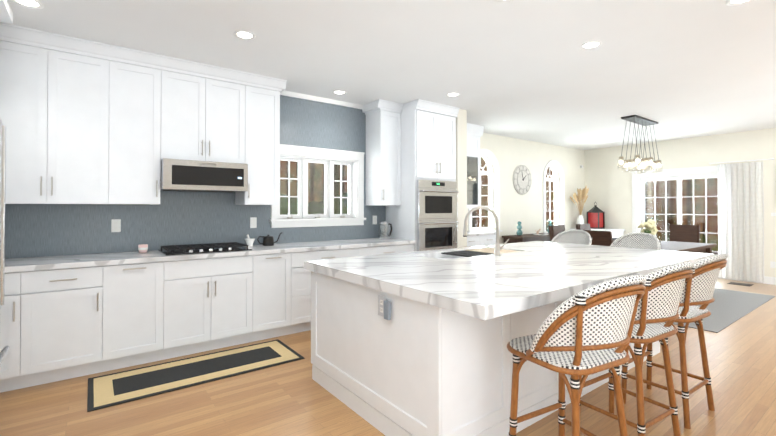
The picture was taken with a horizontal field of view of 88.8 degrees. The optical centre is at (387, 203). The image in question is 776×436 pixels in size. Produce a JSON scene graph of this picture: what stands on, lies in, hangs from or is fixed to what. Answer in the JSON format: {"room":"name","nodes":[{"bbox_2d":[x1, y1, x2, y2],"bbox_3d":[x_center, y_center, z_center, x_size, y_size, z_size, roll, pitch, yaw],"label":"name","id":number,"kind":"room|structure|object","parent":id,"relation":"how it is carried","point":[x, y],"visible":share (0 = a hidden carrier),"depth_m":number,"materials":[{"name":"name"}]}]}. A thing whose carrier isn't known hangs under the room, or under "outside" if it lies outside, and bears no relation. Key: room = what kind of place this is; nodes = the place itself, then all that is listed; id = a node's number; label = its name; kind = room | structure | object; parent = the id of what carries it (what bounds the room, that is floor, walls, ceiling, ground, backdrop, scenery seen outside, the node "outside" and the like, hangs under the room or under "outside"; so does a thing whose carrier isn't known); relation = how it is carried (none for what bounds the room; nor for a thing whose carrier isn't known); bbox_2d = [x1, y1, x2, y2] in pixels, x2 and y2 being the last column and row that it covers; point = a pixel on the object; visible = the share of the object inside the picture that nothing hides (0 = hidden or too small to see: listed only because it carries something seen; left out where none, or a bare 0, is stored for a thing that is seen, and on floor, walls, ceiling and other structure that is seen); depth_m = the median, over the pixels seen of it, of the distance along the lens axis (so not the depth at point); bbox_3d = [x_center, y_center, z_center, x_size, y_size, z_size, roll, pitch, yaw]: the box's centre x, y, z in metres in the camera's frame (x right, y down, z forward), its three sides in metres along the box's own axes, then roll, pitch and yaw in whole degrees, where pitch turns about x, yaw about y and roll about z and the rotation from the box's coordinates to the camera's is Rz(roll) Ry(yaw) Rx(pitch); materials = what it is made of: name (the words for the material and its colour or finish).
{"room":"dining room and kitchen","nodes":[
{"label":"dining room and kitchen","id":0,"kind":"room"},
{"bbox_2d":[0,0,3,21],"bbox_3d":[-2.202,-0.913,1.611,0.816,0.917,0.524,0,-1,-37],"label":"upper cabinet","id":1,"kind":"object","parent":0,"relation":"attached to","point":[1,1],"depth_m":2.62,"materials":[{"name":"white wood"}]},
{"bbox_2d":[0,278,775,435],"bbox_3d":[2.387,1.418,3.700,11.100,0.100,6.880,0,-1,-37],"label":"floor","id":2,"kind":"structure","parent":0,"point":[293,398],"depth_m":2.70,"materials":[{"name":"brown wood"}]},
{"bbox_2d":[0,119,9,364],"bbox_3d":[-2.047,0.441,1.462,0.901,1.770,0.920,0,-1,-37],"label":"fridge","id":3,"kind":"object","parent":2,"relation":"on","point":[4,351],"visible":1,"depth_m":1.76,"materials":[{"name":"grey"}]},
{"bbox_2d":[0,270,35,392],"bbox_3d":[-3.005,0.923,2.971,0.548,0.876,0.612,0,-1,-37],"label":"base cabinet","id":4,"kind":"object","parent":2,"relation":"on","point":[18,311],"depth_m":2.86,"materials":[{"name":"white wood"}]},
{"bbox_2d":[32,266,115,385],"bbox_3d":[-2.641,0.926,3.243,0.599,0.876,0.612,0,-1,-37],"label":"base cabinet","id":5,"kind":"object","parent":2,"relation":"on","point":[63,317],"depth_m":3.04,"materials":[{"name":"white wood"}]},
{"bbox_2d":[5,238,414,273],"bbox_3d":[-1.657,0.475,3.968,4.536,0.040,0.639,0,-1,-37],"label":"countertop","id":6,"kind":"structure","parent":5,"relation":"on","point":[64,262],"depth_m":3.47,"materials":[{"name":"white stone"}]},
{"bbox_2d":[138,244,147,252],"bbox_3d":[-2.269,0.414,3.669,0.077,0.075,0.076,0,-1,-37],"label":"cup","id":7,"kind":"object","parent":6,"relation":"on","point":[142,248],"visible":1,"depth_m":3.64,"materials":[{"name":"pink ceramic"}]},
{"bbox_2d":[158,242,251,254],"bbox_3d":[-1.783,0.430,3.871,0.750,0.047,0.490,0,-1,-37],"label":"gas cooktop","id":8,"kind":"object","parent":6,"relation":"in","point":[198,248],"visible":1,"depth_m":3.78,"materials":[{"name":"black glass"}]},
{"bbox_2d":[245,234,254,246],"bbox_3d":[-1.495,0.392,4.287,0.104,0.131,0.104,0,-1,-37],"label":"mortar","id":9,"kind":"object","parent":6,"relation":"on","point":[249,241],"visible":0.96,"depth_m":4.25,"materials":[{"name":"white ceramic"}]},
{"bbox_2d":[257,232,281,245],"bbox_3d":[-1.315,0.388,4.410,0.290,0.140,0.128,0,-1,-37],"label":"gooseneck kettle","id":10,"kind":"object","parent":6,"relation":"on","point":[268,240],"visible":1,"depth_m":4.35,"materials":[{"name":"black metal"}]},
{"bbox_2d":[378,221,391,238],"bbox_3d":[-0.029,0.349,5.348,0.214,0.236,0.156,0,-1,-37],"label":"electric kettle","id":11,"kind":"object","parent":6,"relation":"on","point":[384,223],"visible":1,"depth_m":5.31,"materials":[{"name":"silver metal"}]},
{"bbox_2d":[112,262,175,369],"bbox_3d":[-2.279,0.929,3.515,0.545,0.876,0.612,0,-1,-37],"label":"base cabinet","id":12,"kind":"object","parent":2,"relation":"on","point":[142,328],"depth_m":3.32,"materials":[{"name":"white wood"}]},
{"bbox_2d":[87,339,304,411],"bbox_3d":[-1.533,1.359,3.287,1.530,0.010,0.620,0,-1,-37],"label":"runner rug","id":13,"kind":"object","parent":2,"relation":"on","point":[112,389],"visible":0.95,"depth_m":3.17,"materials":[{"name":"fabric"}]},
{"bbox_2d":[172,254,259,357],"bbox_3d":[-1.804,0.932,3.871,0.880,0.876,0.612,0,-1,-37],"label":"base cabinet","id":14,"kind":"object","parent":2,"relation":"on","point":[216,301],"depth_m":3.65,"materials":[{"name":"white wood"}]},
{"bbox_2d":[260,254,291,339],"bbox_3d":[-1.366,0.935,4.199,0.453,0.876,0.612,0,-1,-37],"label":"base cabinet","id":15,"kind":"object","parent":2,"relation":"on","point":[275,269],"depth_m":4.01,"materials":[{"name":"white wood"}]},
{"bbox_2d":[292,246,359,333],"bbox_3d":[-0.876,0.939,4.566,0.890,0.876,0.612,0,-1,-37],"label":"base cabinet","id":16,"kind":"object","parent":2,"relation":"on","point":[301,277],"depth_m":4.19,"materials":[{"name":"white wood"}]},
{"bbox_2d":[360,242,414,255],"bbox_3d":[-0.185,0.944,5.084,0.837,0.876,0.612,0,-1,-37],"label":"base cabinet","id":17,"kind":"object","parent":2,"relation":"on","point":[364,250],"depth_m":4.80,"materials":[{"name":"white wood"}]},
{"bbox_2d":[386,99,459,251],"bbox_3d":[0.492,0.026,5.522,0.757,2.719,0.737,0,-1,-37],"label":"tall cabinet","id":18,"kind":"object","parent":2,"relation":"on","point":[423,215],"visible":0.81,"depth_m":5.25,"materials":[{"name":"white wood"}]},
{"bbox_2d":[467,235,482,246],"bbox_3d":[1.069,0.958,6.509,0.972,0.876,0.408,0,-1,-37],"label":"base cabinet","id":19,"kind":"object","parent":2,"relation":"on","point":[478,238],"depth_m":6.52,"materials":[{"name":"white wood"}]},
{"bbox_2d":[467,231,495,234],"bbox_3d":[1.241,0.501,6.626,1.383,0.040,0.433,0,-1,-37],"label":"countertop","id":20,"kind":"structure","parent":19,"relation":"on","point":[468,232],"depth_m":6.71,"materials":[{"name":"white stone"}]},
{"bbox_2d":[307,269,659,435],"bbox_3d":[0.938,0.938,3.379,2.870,0.855,1.457,0,-1,-37],"label":"kitchen island","id":21,"kind":"object","parent":2,"relation":"on","point":[415,343],"depth_m":2.27,"materials":[{"name":"white wood"}]},
{"bbox_2d":[304,253,595,320],"bbox_3d":[0.256,0.473,2.675,0.950,0.061,1.780,0,-1,-37],"label":"island countertop","id":22,"kind":"structure","parent":21,"relation":"on","point":[482,292],"depth_m":2.24,"materials":[{"name":"white stone"}]},
{"bbox_2d":[416,245,667,283],"bbox_3d":[1.077,0.479,3.289,1.100,0.061,1.780,0,-1,-37],"label":"island countertop","id":23,"kind":"structure","parent":21,"relation":"on","point":[598,269],"depth_m":2.97,"materials":[{"name":"white stone"}]},
{"bbox_2d":[444,253,483,260],"bbox_3d":[0.768,0.625,3.700,1.120,0.249,0.470,0,-1,-37],"label":"sink","id":24,"kind":"object","parent":23,"relation":"in","point":[449,254],"depth_m":3.64,"materials":[{"name":"silver metal"}]},
{"bbox_2d":[463,206,508,255],"bbox_3d":[0.861,0.234,3.490,0.316,0.432,0.268,0,-1,-37],"label":"island faucet","id":25,"kind":"object","parent":23,"relation":"on","point":[498,247],"visible":1,"depth_m":3.47,"materials":[{"name":"silver metal"}]},
{"bbox_2d":[488,241,713,265],"bbox_3d":[1.969,0.485,3.958,1.130,0.061,1.780,0,-1,-37],"label":"island countertop","id":26,"kind":"structure","parent":21,"relation":"on","point":[662,257],"depth_m":3.70,"materials":[{"name":"white stone"}]},
{"bbox_2d":[483,235,495,245],"bbox_3d":[1.569,0.961,6.883,0.515,0.876,0.408,0,-1,-37],"label":"base cabinet","id":27,"kind":"object","parent":2,"relation":"on","point":[487,239],"depth_m":6.75,"materials":[{"name":"white wood"}]},
{"bbox_2d":[502,233,550,243],"bbox_3d":[2.974,1.009,7.880,1.650,0.800,0.460,0,-1,-37],"label":"sideboard","id":28,"kind":"object","parent":2,"relation":"on","point":[527,238],"visible":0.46,"depth_m":7.49,"materials":[{"name":"brown wood"}]},
{"bbox_2d":[516,221,522,235],"bbox_3d":[2.472,0.464,7.447,0.113,0.279,0.110,0,-1,-37],"label":"decorative spheres","id":29,"kind":"object","parent":28,"relation":"on","point":[519,232],"visible":1,"depth_m":7.42,"materials":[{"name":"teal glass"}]},
{"bbox_2d":[547,220,552,233],"bbox_3d":[3.304,0.469,8.071,0.113,0.279,0.110,0,-1,-37],"label":"decorative spheres","id":30,"kind":"object","parent":28,"relation":"on","point":[549,222],"visible":0.48,"depth_m":8.05,"materials":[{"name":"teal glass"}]},
{"bbox_2d":[551,229,591,244],"bbox_3d":[2.220,0.852,4.907,0.556,1.054,0.526,0,-1,-39],"label":"stool","id":31,"kind":"object","parent":2,"relation":"on","point":[574,236],"visible":0.21,"depth_m":5.08,"materials":[{"name":"wicker"}]},
{"bbox_2d":[507,274,645,435],"bbox_3d":[0.886,0.823,1.859,0.526,1.054,0.556,0,-1,-29],"label":"stool","id":32,"kind":"object","parent":2,"relation":"on","point":[584,333],"visible":1,"depth_m":1.69,"materials":[{"name":"wicker"}]},
{"bbox_2d":[570,228,624,239],"bbox_3d":[4.687,0.988,8.864,0.750,0.860,0.860,0,-1,-37],"label":"console","id":33,"kind":"object","parent":2,"relation":"on","point":[617,233],"visible":0.23,"depth_m":8.60,"materials":[{"name":"white wood"}]},
{"bbox_2d":[570,185,588,223],"bbox_3d":[4.328,0.067,8.950,0.479,0.981,0.340,0,-1,-37],"label":"vase","id":34,"kind":"object","parent":33,"relation":"on","point":[582,195],"visible":1,"depth_m":8.96,"materials":[{"name":"white ceramic"}]},
{"bbox_2d":[587,203,604,228],"bbox_3d":[4.745,0.254,9.052,0.340,0.609,0.340,0,-1,-37],"label":"lantern","id":35,"kind":"object","parent":33,"relation":"on","point":[595,217],"visible":0.98,"depth_m":8.98,"materials":[{"name":"red metal"}]},
{"bbox_2d":[610,232,660,249],"bbox_3d":[2.655,0.847,4.328,0.556,1.054,0.526,0,-1,-35],"label":"stool","id":36,"kind":"object","parent":2,"relation":"on","point":[641,240],"visible":0.21,"depth_m":4.49,"materials":[{"name":"wicker"}]},
{"bbox_2d":[579,261,693,435],"bbox_3d":[1.395,0.827,2.252,0.526,1.054,0.556,0,-1,-32],"label":"stool","id":37,"kind":"object","parent":2,"relation":"on","point":[658,304],"visible":0.62,"depth_m":2.06,"materials":[{"name":"wicker"}]},
{"bbox_2d":[621,253,727,428],"bbox_3d":[1.893,0.830,2.625,0.526,1.054,0.556,0,-1,-34],"label":"stool","id":38,"kind":"object","parent":2,"relation":"on","point":[699,287],"visible":0.69,"depth_m":2.44,"materials":[{"name":"wicker"}]},
{"bbox_2d":[669,224,699,242],"bbox_3d":[5.299,0.891,7.175,0.523,1.020,0.460,0,-1,-37],"label":"dining chair","id":39,"kind":"object","parent":2,"relation":"on","point":[684,233],"visible":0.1,"depth_m":7.27,"materials":[{"name":"brown wood"}]},
{"bbox_2d":[665,288,775,332],"bbox_3d":[3.863,1.387,6.149,2.900,0.008,2.670,0,-1,-37],"label":"area rug","id":40,"kind":"object","parent":2,"relation":"on","point":[726,308],"visible":0.36,"depth_m":5.26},
{"bbox_2d":[548,225,564,240],"bbox_3d":[3.057,0.876,6.646,0.460,1.020,0.523,0,-1,-37],"label":"dining chair","id":41,"kind":"object","parent":40,"relation":"on","point":[554,230],"visible":0.08,"depth_m":6.73,"materials":[{"name":"brown wood"}]},
{"bbox_2d":[576,224,590,229],"bbox_3d":[3.777,0.881,7.186,0.460,1.020,0.523,0,-1,-37],"label":"dining chair","id":42,"kind":"object","parent":40,"relation":"on","point":[582,226],"visible":0.08,"depth_m":7.31,"materials":[{"name":"grey fabric"}]},
{"bbox_2d":[584,230,612,245],"bbox_3d":[2.912,0.863,5.386,0.523,1.020,0.460,0,-1,-37],"label":"dining chair","id":43,"kind":"object","parent":40,"relation":"on","point":[602,238],"visible":0.02,"depth_m":5.19,"materials":[{"name":"brown leather"}]},
{"bbox_2d":[613,240,715,253],"bbox_3d":[3.990,1.007,6.192,2.150,0.749,1.300,0,-1,-37],"label":"dining table","id":44,"kind":"object","parent":40,"relation":"on","point":[687,247],"visible":0.1,"depth_m":6.02,"materials":[{"name":"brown wood"}]},
{"bbox_2d":[638,219,657,234],"bbox_3d":[4.151,0.434,6.285,0.367,0.396,0.248,0,-1,-37],"label":"vase","id":45,"kind":"object","parent":44,"relation":"on","point":[649,226],"visible":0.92,"depth_m":6.23,"materials":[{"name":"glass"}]},
{"bbox_2d":[727,282,753,285],"bbox_3d":[6.142,1.396,6.901,0.250,0.006,0.300,0,-1,-37],"label":"floor vent","id":46,"kind":"object","parent":2,"relation":"in","point":[736,283],"visible":0.86,"depth_m":6.86,"materials":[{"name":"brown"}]},
{"bbox_2d":[0,0,775,149],"bbox_3d":[2.387,-1.402,3.727,11.100,0.100,6.880,0,-1,-37],"label":"ceiling","id":47,"kind":"structure","parent":0,"point":[530,70],"depth_m":3.53,"materials":[{"name":"white paint"}]},
{"bbox_2d":[11,0,43,8],"bbox_3d":[-2.430,-1.359,2.666,0.169,0.005,0.169,0,-1,29],"label":"recessed light","id":48,"kind":"object","parent":47,"relation":"in","point":[34,4],"depth_m":2.69,"materials":[{"name":"white"}]},
{"bbox_2d":[233,30,255,39],"bbox_3d":[-1.149,-1.354,3.176,0.169,0.005,0.169,-1,-1,44],"label":"recessed light","id":49,"kind":"object","parent":47,"relation":"in","point":[239,34],"depth_m":3.17,"materials":[{"name":"white"}]},
{"bbox_2d":[280,90,362,108],"bbox_3d":[-0.838,-1.312,4.986,1.330,0.055,0.024,0,-1,-37],"label":"crown molding","id":50,"kind":"structure","parent":47,"relation":"attached to","point":[317,99],"depth_m":4.96,"materials":[{"name":"white wood"}]},
{"bbox_2d":[332,90,346,94],"bbox_3d":[-0.581,-1.338,4.752,0.169,0.005,0.169,1,-1,-43],"label":"recessed light","id":51,"kind":"object","parent":47,"relation":"in","point":[339,92],"depth_m":4.76,"materials":[{"name":"white plastic"}]},
{"bbox_2d":[446,93,459,96],"bbox_3d":[0.797,-1.337,4.847,0.169,0.005,0.169,1,-1,-43],"label":"recessed light","id":52,"kind":"object","parent":47,"relation":"in","point":[449,94],"depth_m":4.84,"materials":[{"name":"white"}]},
{"bbox_2d":[495,0,512,1],"bbox_3d":[0.772,-1.359,2.579,0.169,0.005,0.169,1,-1,-43],"label":"recessed light","id":53,"kind":"object","parent":47,"relation":"in","point":[495,0],"depth_m":2.64,"materials":[{"name":"white"}]},
{"bbox_2d":[580,41,601,48],"bbox_3d":[1.729,-1.352,3.371,0.169,0.005,0.169,1,-1,-43],"label":"recessed light","id":54,"kind":"object","parent":47,"relation":"in","point":[592,44],"depth_m":3.37,"materials":[{"name":"white"}]},
{"bbox_2d":[617,115,662,173],"bbox_3d":[3.976,-0.911,6.238,0.910,0.832,0.331,0,-1,-37],"label":"pendant chandelier","id":55,"kind":"object","parent":47,"relation":"hanging from","point":[642,121],"visible":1,"depth_m":6.17,"materials":[{"name":"glass"}]},
{"bbox_2d":[726,0,752,5],"bbox_3d":[2.350,-1.359,2.624,0.169,0.005,0.169,1,-1,-43],"label":"recessed light","id":56,"kind":"object","parent":47,"relation":"in","point":[729,2],"depth_m":2.66,"materials":[{"name":"white"}]},
{"bbox_2d":[456,109,466,247],"bbox_3d":[0.763,0.030,5.955,0.190,2.720,0.945,0,-1,-37],"label":"wall column","id":57,"kind":"structure","parent":0,"point":[461,149],"depth_m":5.57,"materials":[{"name":"beige paint"}]},
{"bbox_2d":[467,133,584,243],"bbox_3d":[2.660,0.051,8.092,5.410,2.720,0.200,0,-1,-37],"label":"wall","id":58,"kind":"structure","parent":0,"point":[534,158],"depth_m":8.17,"materials":[{"name":"beige paint"}]},
{"bbox_2d":[467,123,483,207],"bbox_3d":[1.098,-0.629,6.558,1.058,1.389,0.388,0,-1,-37],"label":"wall cabinet","id":59,"kind":"object","parent":58,"relation":"attached to","point":[474,133],"visible":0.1,"depth_m":6.66,"materials":[{"name":"white wood"}]},
{"bbox_2d":[468,149,502,235],"bbox_3d":[1.758,-0.209,7.331,0.910,1.625,0.180,0,-1,-37],"label":"window","id":60,"kind":"structure","parent":58,"relation":"in","point":[488,173],"depth_m":7.49,"materials":[{"name":"white wood"}]},
{"bbox_2d":[513,165,530,194],"bbox_3d":[2.714,-0.490,7.984,0.600,0.600,0.042,0,-1,-37],"label":"round wall clock","id":61,"kind":"object","parent":58,"relation":"attached to","point":[522,179],"visible":1,"depth_m":7.95,"materials":[{"name":"grey"}]},
{"bbox_2d":[543,160,564,232],"bbox_3d":[3.627,-0.098,8.730,0.880,1.730,0.180,0,-1,-37],"label":"window","id":62,"kind":"structure","parent":58,"relation":"in","point":[545,172],"depth_m":8.81,"materials":[{"name":"white wood"}]},
{"bbox_2d":[584,128,775,276],"bbox_3d":[6.748,0.040,6.981,0.200,2.720,6.880,0,-1,-37],"label":"wall","id":63,"kind":"structure","parent":0,"point":[608,182],"depth_m":8.00,"materials":[{"name":"beige paint"}]},
{"bbox_2d":[631,166,731,279],"bbox_3d":[5.909,0.345,8.037,0.194,2.130,1.710,0,-1,-37],"label":"door frame","id":64,"kind":"structure","parent":63,"relation":"attached to","point":[679,175],"depth_m":8.15,"materials":[{"name":"white wood"}]},
{"bbox_2d":[709,158,773,163],"bbox_3d":[6.404,-0.773,7.194,0.103,0.040,0.896,0,-1,-37],"label":"curtain rod","id":65,"kind":"object","parent":63,"relation":"attached to","point":[742,161],"visible":1,"depth_m":7.13,"materials":[{"name":"white metal"}]},
{"bbox_2d":[718,162,763,281],"bbox_3d":[6.375,0.314,7.168,0.071,2.115,0.630,0,-1,-37],"label":"sheer curtain","id":66,"kind":"object","parent":65,"relation":"hanging from","point":[741,215],"visible":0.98,"depth_m":7.15,"materials":[{"name":"white fabric"}]},
{"bbox_2d":[732,276,775,284],"bbox_3d":[7.480,1.324,5.811,0.016,0.130,3.750,0,-1,-37],"label":"baseboard","id":67,"kind":"structure","parent":63,"relation":"attached to","point":[770,280],"depth_m":6.92,"materials":[{"name":"white"}]},
{"bbox_2d":[770,261,775,267],"bbox_3d":[6.689,1.054,6.876,0.007,0.110,0.070,0,-1,-37],"label":"outlet","id":68,"kind":"object","parent":63,"relation":"attached to","point":[772,264],"depth_m":6.88,"materials":[{"name":"white plastic"}]},
{"bbox_3d":[-1.628,0.016,4.560,5.690,2.720,0.250,0,-1,-37],"label":"wall","id":69,"kind":"structure","parent":0,"visible":0},
{"bbox_2d":[0,34,119,203],"bbox_3d":[-2.817,-0.631,3.294,0.919,1.260,0.343,0,-1,-37],"label":"upper cabinet","id":70,"kind":"object","parent":69,"relation":"attached to","point":[84,121],"depth_m":3.20,"materials":[{"name":"white wood"}]},
{"bbox_2d":[120,58,171,204],"bbox_3d":[-2.341,-0.627,3.650,0.509,1.260,0.343,0,-1,-37],"label":"upper cabinet","id":71,"kind":"object","parent":69,"relation":"attached to","point":[145,87],"depth_m":3.55,"materials":[{"name":"white wood"}]},
{"bbox_2d":[5,95,385,258],"bbox_3d":[-1.851,-0.437,4.237,4.540,1.820,0.006,0,-1,-37],"label":"tile backsplash","id":72,"kind":"structure","parent":69,"relation":"attached to","point":[171,218],"depth_m":4.09,"materials":[{"name":"blue tile"}]},
{"bbox_2d":[111,219,120,231],"bbox_3d":[-2.543,0.203,3.703,0.072,0.120,0.007,0,-1,-37],"label":"outlet","id":73,"kind":"object","parent":72,"relation":"attached to","point":[115,225],"depth_m":3.70,"materials":[{"name":"white plastic"}]},
{"bbox_2d":[250,217,256,227],"bbox_3d":[-1.519,0.210,4.471,0.072,0.120,0.007,0,-1,-37],"label":"outlet","id":74,"kind":"object","parent":72,"relation":"attached to","point":[253,220],"depth_m":4.47,"materials":[{"name":"white plastic"}]},
{"bbox_2d":[373,216,376,223],"bbox_3d":[-0.183,0.220,5.472,0.072,0.120,0.007,0,-1,-37],"label":"outlet","id":75,"kind":"object","parent":72,"relation":"attached to","point":[374,217],"depth_m":5.47,"materials":[{"name":"white plastic"}]},
{"bbox_2d":[172,66,247,163],"bbox_3d":[-1.881,-0.832,3.997,0.760,0.845,0.343,0,-1,-37],"label":"upper cabinet","id":76,"kind":"object","parent":69,"relation":"attached to","point":[210,111],"depth_m":3.88,"materials":[{"name":"white wood"}]},
{"bbox_2d":[160,158,247,192],"bbox_3d":[-1.848,-0.267,3.947,0.750,0.279,0.454,0,-1,-37],"label":"over-the-range microwave","id":77,"kind":"object","parent":76,"relation":"attached to","point":[191,175],"visible":1,"depth_m":3.75,"materials":[{"name":"silver metal"}]},
{"bbox_2d":[235,82,279,204],"bbox_3d":[-1.452,-0.621,4.317,0.432,1.260,0.343,0,-1,-37],"label":"upper cabinet","id":78,"kind":"object","parent":69,"relation":"attached to","point":[263,101],"depth_m":4.21,"materials":[{"name":"white wood"}]},
{"bbox_2d":[269,144,365,227],"bbox_3d":[-0.877,-0.209,5.019,1.310,0.980,0.200,0,-1,-37],"label":"window","id":79,"kind":"structure","parent":69,"relation":"in","point":[303,156],"depth_m":5.07,"materials":[{"name":"white wood"}]},
{"bbox_2d":[362,99,402,205],"bbox_3d":[-0.071,-0.658,5.317,0.392,1.354,0.399,0,-1,-37],"label":"upper cabinet","id":80,"kind":"object","parent":69,"relation":"attached to","point":[383,152],"visible":1,"depth_m":5.23,"materials":[{"name":"white wood"}]},
{"label":"outside","id":81,"kind":"structure","parent":0,"visible":0},
{"bbox_2d":[280,157,717,250],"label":"window","id":82,"kind":"structure","parent":81,"point":[647,183],"depth_m":13.91,"materials":[{"name":"clear glass"}]},
{"bbox_3d":[1.712,1.590,7.516,28.000,0.130,19.000,0,-1,-37],"label":"lawn","id":83,"kind":"structure","parent":81,"visible":0},
{"bbox_2d":[280,192,347,214],"bbox_3d":[-1.884,0.612,7.438,6.084,1.824,1.380,0,-1,-37],"label":"bush","id":84,"kind":"object","parent":83,"relation":"on","point":[318,207],"depth_m":7.46,"materials":[{"name":"green plant"}]}
]}

